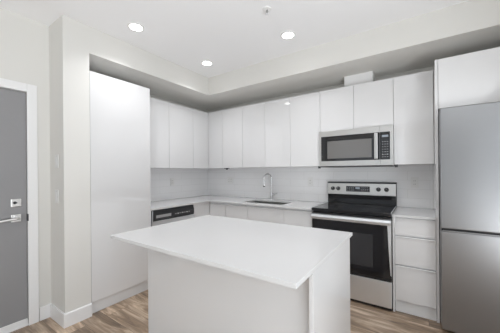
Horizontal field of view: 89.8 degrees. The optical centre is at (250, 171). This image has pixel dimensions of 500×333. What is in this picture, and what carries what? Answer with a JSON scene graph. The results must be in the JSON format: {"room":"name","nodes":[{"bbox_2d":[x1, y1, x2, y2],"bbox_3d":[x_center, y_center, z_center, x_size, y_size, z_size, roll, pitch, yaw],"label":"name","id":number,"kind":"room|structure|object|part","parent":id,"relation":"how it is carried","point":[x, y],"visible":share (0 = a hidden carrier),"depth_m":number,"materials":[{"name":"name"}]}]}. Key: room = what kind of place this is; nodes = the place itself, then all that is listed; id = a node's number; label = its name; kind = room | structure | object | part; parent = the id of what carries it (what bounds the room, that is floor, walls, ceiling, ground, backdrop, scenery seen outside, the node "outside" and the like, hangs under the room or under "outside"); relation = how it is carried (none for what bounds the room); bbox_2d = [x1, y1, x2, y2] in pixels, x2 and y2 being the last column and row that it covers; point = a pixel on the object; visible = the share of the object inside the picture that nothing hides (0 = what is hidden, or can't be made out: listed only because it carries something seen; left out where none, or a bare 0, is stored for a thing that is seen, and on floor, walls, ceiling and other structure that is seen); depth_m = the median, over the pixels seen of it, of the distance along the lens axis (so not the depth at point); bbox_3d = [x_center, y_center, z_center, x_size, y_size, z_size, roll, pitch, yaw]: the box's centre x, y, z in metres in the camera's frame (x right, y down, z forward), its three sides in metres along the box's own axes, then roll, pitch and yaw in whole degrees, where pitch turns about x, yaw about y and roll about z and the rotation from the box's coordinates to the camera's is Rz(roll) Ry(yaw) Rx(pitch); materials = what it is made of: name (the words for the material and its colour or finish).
{"room":"kitchen","nodes":[
{"label":"kitchen","id":0,"kind":"room"},
{"bbox_2d":[0,8,50,320],"bbox_3d":[-3.068,0.005,0.617,0.120,2.667,4.179,-1,0,34],"label":"wall","id":1,"kind":"structure","parent":0,"point":[24,42],"depth_m":2.25,"materials":[{"name":"white paint"}]},
{"bbox_2d":[0,78,38,332],"bbox_3d":[-2.175,0.285,1.885,0.168,2.092,0.892,-1,0,34],"label":"door","id":2,"kind":"structure","parent":1,"relation":"in","point":[19,259],"depth_m":2.14,"materials":[{"name":"grey paint"}]},
{"bbox_3d":[-1.984,0.393,2.073,0.066,0.064,0.151,-1,0,34],"label":"handle","id":3,"kind":"part","parent":2,"relation":"part of","materials":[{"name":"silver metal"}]},
{"bbox_2d":[40,304,49,320],"bbox_3d":[-3.006,1.280,0.574,0.013,0.118,4.166,-1,0,34],"label":"baseboard","id":4,"kind":"structure","parent":1,"relation":"attached to","point":[44,310],"depth_m":2.26,"materials":[{"name":"white paint"}]},
{"bbox_2d":[49,15,90,312],"bbox_3d":[-1.839,-0.005,2.433,0.744,2.667,0.207,-1,0,34],"label":"wall pillar","id":5,"kind":"structure","parent":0,"point":[69,84],"depth_m":2.22,"materials":[{"name":"white paint"}]},
{"bbox_2d":[55,190,58,202],"bbox_3d":[-1.714,0.217,2.218,0.072,0.116,0.010,-1,0,34],"label":"light switch","id":6,"kind":"object","parent":5,"relation":"attached to","point":[56,191],"visible":1,"depth_m":2.20,"materials":[{"name":"white plastic"}]},
{"bbox_2d":[55,155,58,167],"bbox_3d":[-1.712,-0.093,2.215,0.072,0.116,0.010,-1,0,34],"label":"light switch","id":7,"kind":"object","parent":5,"relation":"attached to","point":[56,156],"visible":1,"depth_m":2.20,"materials":[{"name":"white plastic"}]},
{"bbox_2d":[50,303,91,328],"bbox_3d":[-1.645,1.268,2.301,0.321,0.118,0.220,-1,0,34],"label":"baseboard","id":8,"kind":"structure","parent":5,"relation":"attached to","point":[64,320],"depth_m":2.20,"materials":[{"name":"white paint"}]},
{"bbox_2d":[150,95,206,168],"bbox_3d":[-1.425,-0.009,3.615,0.100,2.667,2.214,-1,0,34],"label":"wall","id":9,"kind":"structure","parent":0,"point":[151,96],"depth_m":3.95,"materials":[{"name":"white paint"}]},
{"bbox_2d":[150,97,168,167],"bbox_3d":[-1.376,-0.494,3.289,0.353,0.889,0.476,-1,0,34],"label":"upper cabinet","id":10,"kind":"object","parent":9,"relation":"attached to","point":[159,109],"visible":0.48,"depth_m":3.26,"materials":[{"name":"white"}]},
{"bbox_2d":[150,168,207,201],"bbox_3d":[-1.201,0.205,3.844,0.008,0.516,1.584,-1,0,34],"label":"tile backsplash","id":11,"kind":"structure","parent":9,"relation":"attached to","point":[187,182],"depth_m":3.94,"materials":[{"name":"white tile"}]},
{"bbox_2d":[170,178,173,185],"bbox_3d":[-1.193,0.152,3.842,0.008,0.116,0.072,-1,0,34],"label":"power outlet","id":12,"kind":"object","parent":11,"relation":"attached to","point":[171,179],"visible":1,"depth_m":3.83,"materials":[{"name":"white plastic"}]},
{"bbox_2d":[169,102,207,168],"bbox_3d":[-1.030,-0.497,3.799,0.353,0.889,0.754,-1,0,34],"label":"upper cabinet","id":13,"kind":"object","parent":9,"relation":"attached to","point":[188,127],"visible":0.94,"depth_m":3.66,"materials":[{"name":"white"}]},
{"bbox_3d":[-0.982,-0.497,3.571,0.018,0.889,0.429,-1,0,34],"label":"door","id":14,"kind":"part","parent":13,"relation":"part of","materials":[{"name":"white"}]},
{"bbox_3d":[-0.770,-0.499,3.883,0.018,0.889,0.320,-1,0,34],"label":"door","id":15,"kind":"part","parent":13,"relation":"part of","materials":[{"name":"white"}]},
{"bbox_2d":[10,290,455,332],"bbox_3d":[-0.856,1.360,0.555,4.460,0.080,6.850,-1,0,34],"label":"floor","id":16,"kind":"structure","parent":0,"point":[129,315],"depth_m":2.18,"materials":[{"name":"brown wood"}]},
{"bbox_2d":[89,71,150,313],"bbox_3d":[-1.562,0.196,2.753,0.636,2.260,0.625,-1,0,34],"label":"pantry cabinet","id":17,"kind":"object","parent":16,"relation":"on","point":[120,171],"visible":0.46,"depth_m":2.53,"materials":[{"name":"white"}]},
{"bbox_2d":[151,205,193,226],"bbox_3d":[-1.189,0.882,3.282,0.627,0.881,0.640,-1,0,34],"label":"dishwasher","id":18,"kind":"object","parent":16,"relation":"on","point":[167,215],"visible":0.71,"depth_m":3.07,"materials":[{"name":"black plastic"}]},
{"bbox_3d":[-1.121,0.824,2.862,0.032,0.755,0.011,-1,0,34],"label":"edge trim","id":19,"kind":"part","parent":18,"relation":"part of","materials":[{"name":"silver metal"}]},
{"bbox_3d":[-1.024,0.519,2.976,0.003,0.032,0.210,-1,0,34],"label":"pocket handle","id":20,"kind":"part","parent":18,"relation":"part of","materials":[{"name":"grey metal"}]},
{"bbox_3d":[-0.945,0.889,3.126,0.034,0.622,0.621,-1,0,34],"label":"door","id":21,"kind":"part","parent":18,"relation":"part of","materials":[{"name":"silver metal"}]},
{"bbox_3d":[-0.943,0.573,3.123,0.037,0.009,0.621,-1,0,34],"label":"steel trim","id":22,"kind":"part","parent":18,"relation":"part of","materials":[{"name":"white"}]},
{"bbox_2d":[192,202,225,217],"bbox_3d":[-0.633,0.876,3.852,0.905,0.884,0.916,-1,0,34],"label":"base cabinet","id":23,"kind":"object","parent":16,"relation":"on","point":[208,208],"visible":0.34,"depth_m":3.54,"materials":[{"name":"white"}]},
{"bbox_3d":[-0.685,0.821,3.520,0.018,0.767,0.309,-1,0,34],"label":"filler panel","id":24,"kind":"part","parent":23,"relation":"part of","materials":[{"name":"white"}]},
{"bbox_3d":[-0.460,0.828,3.566,0.295,0.745,0.018,-1,0,34],"label":"door","id":25,"kind":"part","parent":23,"relation":"part of","materials":[{"name":"white"}]},
{"bbox_2d":[151,195,325,210],"bbox_3d":[-0.304,0.421,3.231,2.161,0.020,1.575,-1,0,34],"label":"countertop","id":26,"kind":"structure","parent":23,"relation":"on","point":[292,204],"depth_m":3.41,"materials":[{"name":"white stone"}]},
{"bbox_2d":[263,173,276,199],"bbox_3d":[0.289,0.213,3.654,0.210,0.386,0.107,-1,0,1],"label":"kitchen faucet","id":27,"kind":"object","parent":26,"relation":"on","point":[272,194],"visible":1,"depth_m":3.66,"materials":[{"name":"silver metal"}]},
{"bbox_3d":[0.254,0.163,3.650,0.146,0.285,0.023,-1,0,-29],"label":"spout","id":28,"kind":"part","parent":27,"relation":"part of","materials":[{"name":"silver metal"}]},
{"bbox_2d":[252,201,287,204],"bbox_3d":[0.248,0.526,3.396,0.629,0.200,0.374,-1,0,34],"label":"sink","id":29,"kind":"object","parent":26,"relation":"in","point":[265,202],"visible":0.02,"depth_m":3.59,"materials":[{"name":"silver metal"}]},
{"bbox_2d":[110,215,352,332],"bbox_3d":[-0.117,0.861,1.657,1.315,0.904,0.911,-1,0,34],"label":"kitchen island","id":30,"kind":"object","parent":16,"relation":"on","point":[207,273],"visible":1,"depth_m":1.43,"materials":[{"name":"white stone"}]},
{"bbox_3d":[-0.228,0.872,1.496,1.248,0.884,0.019,-1,0,34],"label":"panel","id":31,"kind":"part","parent":30,"relation":"part of","materials":[{"name":"white"}]},
{"bbox_2d":[110,215,352,288],"bbox_3d":[-0.121,0.419,1.657,1.315,0.020,0.911,-1,0,34],"label":"island countertop","id":32,"kind":"structure","parent":30,"relation":"on","point":[286,255],"depth_m":1.42,"materials":[{"name":"white stone"}]},
{"bbox_3d":[0.462,0.866,1.382,0.019,0.884,0.685,-1,0,34],"label":"panel","id":33,"kind":"part","parent":30,"relation":"part of","materials":[{"name":"white"}]},
{"bbox_2d":[225,203,284,223],"bbox_3d":[0.197,0.868,3.469,0.897,0.884,0.618,-1,0,34],"label":"base cabinet","id":34,"kind":"object","parent":16,"relation":"on","point":[248,212],"visible":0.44,"depth_m":3.19,"materials":[{"name":"white"}]},
{"bbox_3d":[-0.182,0.826,3.377,0.372,0.745,0.018,-1,0,34],"label":"door","id":35,"kind":"part","parent":34,"relation":"part of","materials":[{"name":"white"}]},
{"bbox_3d":[0.183,0.451,3.120,0.515,0.008,0.030,-1,0,34],"label":"finger pull","id":36,"kind":"part","parent":34,"relation":"part of","materials":[{"name":"white"}]},
{"bbox_3d":[0.190,0.822,3.125,0.520,0.745,0.018,-1,0,34],"label":"door","id":37,"kind":"part","parent":34,"relation":"part of","materials":[{"name":"white"}]},
{"bbox_2d":[284,208,311,227],"bbox_3d":[0.714,0.864,3.117,0.351,0.884,0.618,-1,0,34],"label":"base cabinet","id":38,"kind":"object","parent":16,"relation":"on","point":[297,217],"visible":0.23,"depth_m":2.87,"materials":[{"name":"white"}]},
{"bbox_2d":[311,181,396,310],"bbox_3d":[1.159,0.713,2.776,0.764,1.178,0.679,-1,0,34],"label":"electric range","id":39,"kind":"object","parent":16,"relation":"on","point":[365,210],"visible":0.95,"depth_m":2.48,"materials":[{"name":"silver metal"}]},
{"bbox_3d":[0.976,0.474,2.509,0.754,0.058,0.033,-1,0,34],"label":"handle","id":40,"kind":"part","parent":39,"relation":"part of","materials":[{"name":"silver metal"}]},
{"bbox_3d":[0.999,0.716,2.541,0.756,0.574,0.042,-1,0,34],"label":"oven door","id":41,"kind":"part","parent":39,"relation":"part of","materials":[{"name":"black glass"}]},
{"bbox_2d":[312,202,395,216],"bbox_3d":[1.147,0.400,2.763,0.762,0.036,0.586,-1,0,34],"label":"cooktop","id":42,"kind":"object","parent":39,"relation":"in","point":[356,209],"depth_m":2.65,"materials":[{"name":"black glass"}]},
{"bbox_3d":[1.309,0.205,3.003,0.754,0.142,0.015,-1,0,34],"label":"control panel","id":43,"kind":"part","parent":39,"relation":"part of","materials":[{"name":"silver metal"}]},
{"bbox_3d":[1.326,0.129,3.029,0.764,0.013,0.068,-1,0,34],"label":"trim","id":44,"kind":"part","parent":39,"relation":"part of","materials":[{"name":"grey metal"}]},
{"bbox_3d":[1.004,1.150,2.542,0.756,0.242,0.040,-1,0,34],"label":"drawer","id":45,"kind":"part","parent":39,"relation":"part of","materials":[{"name":"silver metal"}]},
{"bbox_3d":[1.167,1.281,2.780,0.750,0.018,0.595,-1,0,34],"label":"frame","id":46,"kind":"part","parent":39,"relation":"part of","materials":[{"name":"black plastic"}]},
{"bbox_3d":[1.286,0.733,2.318,0.031,0.465,0.004,-1,0,34],"label":"edge trim","id":47,"kind":"part","parent":39,"relation":"part of","materials":[{"name":"silver metal"}]},
{"bbox_2d":[392,217,436,320],"bbox_3d":[1.632,0.856,2.494,0.328,0.884,0.618,-1,0,34],"label":"base cabinet","id":48,"kind":"object","parent":16,"relation":"on","point":[414,240],"visible":0.87,"depth_m":2.25,"materials":[{"name":"white"}]},
{"bbox_3d":[1.507,0.857,2.585,0.018,0.884,0.606,-1,0,34],"label":"panel","id":49,"kind":"part","parent":48,"relation":"part of","materials":[{"name":"white wood"}]},
{"bbox_2d":[392,207,435,219],"bbox_3d":[1.626,0.404,2.492,0.330,0.020,0.629,-1,0,34],"label":"countertop","id":50,"kind":"structure","parent":48,"relation":"on","point":[403,212],"depth_m":2.38,"materials":[{"name":"white stone"}]},
{"bbox_3d":[1.474,0.503,2.250,0.306,0.157,0.018,-1,0,34],"label":"drawer","id":51,"kind":"part","parent":48,"relation":"part of","materials":[{"name":"white wood"}]},
{"bbox_3d":[1.476,0.722,2.250,0.306,0.259,0.018,-1,0,34],"label":"drawer","id":52,"kind":"part","parent":48,"relation":"part of","materials":[{"name":"white wood"}]},
{"bbox_3d":[1.475,0.426,2.242,0.290,0.008,0.030,-1,0,34],"label":"finger pull","id":53,"kind":"part","parent":48,"relation":"part of","materials":[{"name":"white"}]},
{"bbox_3d":[1.479,1.021,2.250,0.306,0.317,0.018,-1,0,34],"label":"drawer","id":54,"kind":"part","parent":48,"relation":"part of","materials":[{"name":"white"}]},
{"bbox_3d":[1.477,0.594,2.242,0.290,0.008,0.030,-1,0,34],"label":"finger pull","id":55,"kind":"part","parent":48,"relation":"part of","materials":[{"name":"white"}]},
{"bbox_3d":[1.479,0.864,2.242,0.290,0.008,0.030,-1,0,34],"label":"finger pull","id":56,"kind":"part","parent":48,"relation":"part of","materials":[{"name":"white"}]},
{"bbox_2d":[433,59,439,322],"bbox_3d":[1.778,0.165,2.408,0.020,2.262,0.612,-1,0,34],"label":"end panel","id":57,"kind":"object","parent":16,"relation":"on","point":[435,70],"visible":0.68,"depth_m":2.16,"materials":[{"name":"white"}]},
{"bbox_2d":[438,102,499,332],"bbox_3d":[2.114,0.390,2.055,0.921,1.806,0.741,-1,0,34],"label":"refrigerator","id":58,"kind":"object","parent":16,"relation":"on","point":[469,135],"visible":0.96,"depth_m":1.91,"materials":[{"name":"silver metal"}]},
{"bbox_3d":[1.923,-0.032,1.779,0.921,0.958,0.068,-1,0,34],"label":"door","id":59,"kind":"part","parent":58,"relation":"part of","materials":[{"name":"silver metal"}]},
{"bbox_3d":[1.931,0.862,1.779,0.921,0.786,0.068,-1,0,34],"label":"freezer drawer","id":60,"kind":"part","parent":58,"relation":"part of","materials":[{"name":"silver metal"}]},
{"bbox_3d":[1.910,0.465,1.754,0.897,0.008,0.015,-1,0,34],"label":"grip rail","id":61,"kind":"part","parent":58,"relation":"part of","materials":[{"name":"silver metal"}]},
{"bbox_2d":[0,0,469,77],"bbox_3d":[-0.880,-1.397,0.555,4.460,0.100,6.850,-1,0,34],"label":"ceiling","id":62,"kind":"structure","parent":0,"point":[232,35],"depth_m":2.24,"materials":[{"name":"white paint"}]},
{"bbox_2d":[127,22,144,31],"bbox_3d":[-1.062,-1.343,2.330,0.148,0.006,0.148,-1,0,34],"label":"recessed light","id":63,"kind":"object","parent":62,"relation":"in","point":[133,26],"visible":1,"depth_m":2.33,"materials":[{"name":"white plastic"}]},
{"bbox_2d":[201,60,212,65],"bbox_3d":[-0.537,-1.347,3.112,0.148,0.006,0.148,-1,0,34],"label":"recessed light","id":64,"kind":"object","parent":62,"relation":"in","point":[205,62],"visible":1,"depth_m":3.11,"materials":[{"name":"white plastic"}]},
{"bbox_2d":[263,6,270,14],"bbox_3d":[0.140,-1.335,2.089,0.072,0.042,0.072,-1,0,34],"label":"sprinkler","id":65,"kind":"object","parent":62,"relation":"attached to","point":[266,9],"visible":1,"depth_m":2.08,"materials":[{"name":"white plastic"}]},
{"bbox_2d":[280,31,295,39],"bbox_3d":[0.374,-1.355,2.490,0.148,0.006,0.148,-1,0,34],"label":"recessed light","id":66,"kind":"object","parent":62,"relation":"in","point":[286,35],"visible":1,"depth_m":2.49,"materials":[{"name":"white plastic"}]},
{"bbox_2d":[89,0,499,110],"bbox_3d":[0.368,-1.234,2.389,4.260,0.249,2.214,-1,0,34],"label":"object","id":67,"kind":"structure","parent":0,"point":[413,43],"depth_m":2.65,"materials":[{"name":"white paint"}]},
{"bbox_2d":[207,66,433,168],"bbox_3d":[1.029,-0.030,3.346,4.460,2.667,0.100,-1,0,34],"label":"wall","id":68,"kind":"structure","parent":0,"point":[431,67],"depth_m":3.37,"materials":[{"name":"white paint"}]},
{"bbox_2d":[196,106,242,168],"bbox_3d":[-0.440,-0.502,4.068,1.025,0.889,0.353,-1,0,34],"label":"upper cabinet","id":69,"kind":"object","parent":68,"relation":"attached to","point":[225,147],"visible":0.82,"depth_m":3.81,"materials":[{"name":"white"}]},
{"bbox_3d":[-0.544,-0.501,3.936,0.295,0.889,0.018,-1,0,34],"label":"door","id":70,"kind":"part","parent":69,"relation":"part of","materials":[{"name":"white"}]},
{"bbox_3d":[-0.265,-0.504,3.746,0.372,0.889,0.018,-1,0,34],"label":"door","id":71,"kind":"part","parent":69,"relation":"part of","materials":[{"name":"white"}]},
{"bbox_2d":[242,97,290,167],"bbox_3d":[0.296,-0.509,3.567,0.755,0.889,0.353,-1,0,34],"label":"upper cabinet","id":72,"kind":"object","parent":68,"relation":"attached to","point":[265,125],"visible":0.91,"depth_m":3.40,"materials":[{"name":"white"}]},
{"bbox_3d":[0.047,-0.506,3.534,0.377,0.889,0.018,-1,0,34],"label":"door","id":73,"kind":"part","parent":72,"relation":"part of","materials":[{"name":"white"}]},
{"bbox_3d":[0.359,-0.509,3.322,0.373,0.889,0.018,-1,0,34],"label":"door","id":74,"kind":"part","parent":72,"relation":"part of","materials":[{"name":"white"}]},
{"bbox_2d":[290,92,319,166],"bbox_3d":[0.770,-0.513,3.245,0.389,0.889,0.353,-1,0,34],"label":"upper cabinet","id":75,"kind":"object","parent":68,"relation":"attached to","point":[304,109],"visible":0.77,"depth_m":3.10,"materials":[{"name":"white"}]},
{"bbox_2d":[208,164,432,208],"bbox_3d":[0.592,0.189,3.578,3.256,0.516,0.008,-1,0,34],"label":"tile backsplash","id":76,"kind":"structure","parent":68,"relation":"attached to","point":[289,183],"depth_m":3.42,"materials":[{"name":"white tile"}]},
{"bbox_2d":[308,177,312,185],"bbox_3d":[0.817,0.135,3.415,0.072,0.116,0.008,-1,0,34],"label":"power outlet","id":77,"kind":"object","parent":76,"relation":"attached to","point":[310,180],"visible":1,"depth_m":3.41,"materials":[{"name":"white plastic"}]},
{"bbox_2d":[411,177,418,187],"bbox_3d":[1.800,0.116,2.747,0.072,0.116,0.008,-1,0,34],"label":"power outlet","id":78,"kind":"object","parent":76,"relation":"attached to","point":[414,180],"visible":1,"depth_m":2.74,"materials":[{"name":"white plastic"}]},
{"bbox_2d":[320,78,393,131],"bbox_3d":[1.245,-0.720,2.921,0.761,0.482,0.353,-1,0,34],"label":"upper cabinet","id":79,"kind":"object","parent":68,"relation":"attached to","point":[369,104],"visible":0.75,"depth_m":2.75,"materials":[{"name":"white"}]},
{"bbox_3d":[0.993,-0.719,2.890,0.376,0.481,0.018,-1,0,34],"label":"door","id":80,"kind":"part","parent":79,"relation":"part of","materials":[{"name":"white"}]},
{"bbox_2d":[319,125,394,167],"bbox_3d":[1.225,-0.266,2.886,0.760,0.418,0.421,-1,0,34],"label":"microwave","id":81,"kind":"object","parent":79,"relation":"attached to","point":[366,146],"visible":0.97,"depth_m":2.72,"materials":[{"name":"silver metal"}]},
{"bbox_3d":[1.088,-0.267,2.773,0.614,0.285,0.004,-1,0,34],"label":"glass panel","id":82,"kind":"part","parent":81,"relation":"part of","materials":[{"name":"black glass"}]},
{"bbox_3d":[1.304,-0.269,2.601,0.034,0.266,0.039,-1,0,34],"label":"handle","id":83,"kind":"part","parent":81,"relation":"part of","materials":[{"name":"silver metal"}]},
{"bbox_3d":[1.403,-0.272,2.579,0.120,0.408,0.034,-1,0,34],"label":"control panel","id":84,"kind":"part","parent":81,"relation":"part of","materials":[{"name":"silver metal"}]},
{"bbox_2d":[344,71,375,86],"bbox_3d":[1.294,-1.039,2.957,0.302,0.156,0.235,-1,0,34],"label":"duct cover","id":85,"kind":"object","parent":79,"relation":"on","point":[365,77],"visible":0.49,"depth_m":2.86,"materials":[{"name":"white paint"}]},
{"bbox_3d":[1.308,-0.722,2.676,0.380,0.481,0.018,-1,0,34],"label":"door","id":86,"kind":"part","parent":79,"relation":"part of","materials":[{"name":"white"}]},
{"bbox_2d":[393,70,433,164],"bbox_3d":[1.699,-0.521,2.614,0.330,0.889,0.353,-1,0,34],"label":"upper cabinet","id":87,"kind":"object","parent":68,"relation":"attached to","point":[412,93],"visible":0.94,"depth_m":2.46,"materials":[{"name":"white"}]},
{"bbox_2d":[438,47,499,114],"bbox_3d":[2.165,-0.757,2.141,0.932,0.424,0.610,-1,0,34],"label":"upper cabinet","id":88,"kind":"object","parent":68,"relation":"attached to","point":[473,78],"visible":0.75,"depth_m":2.03,"materials":[{"name":"white"}]}
]}

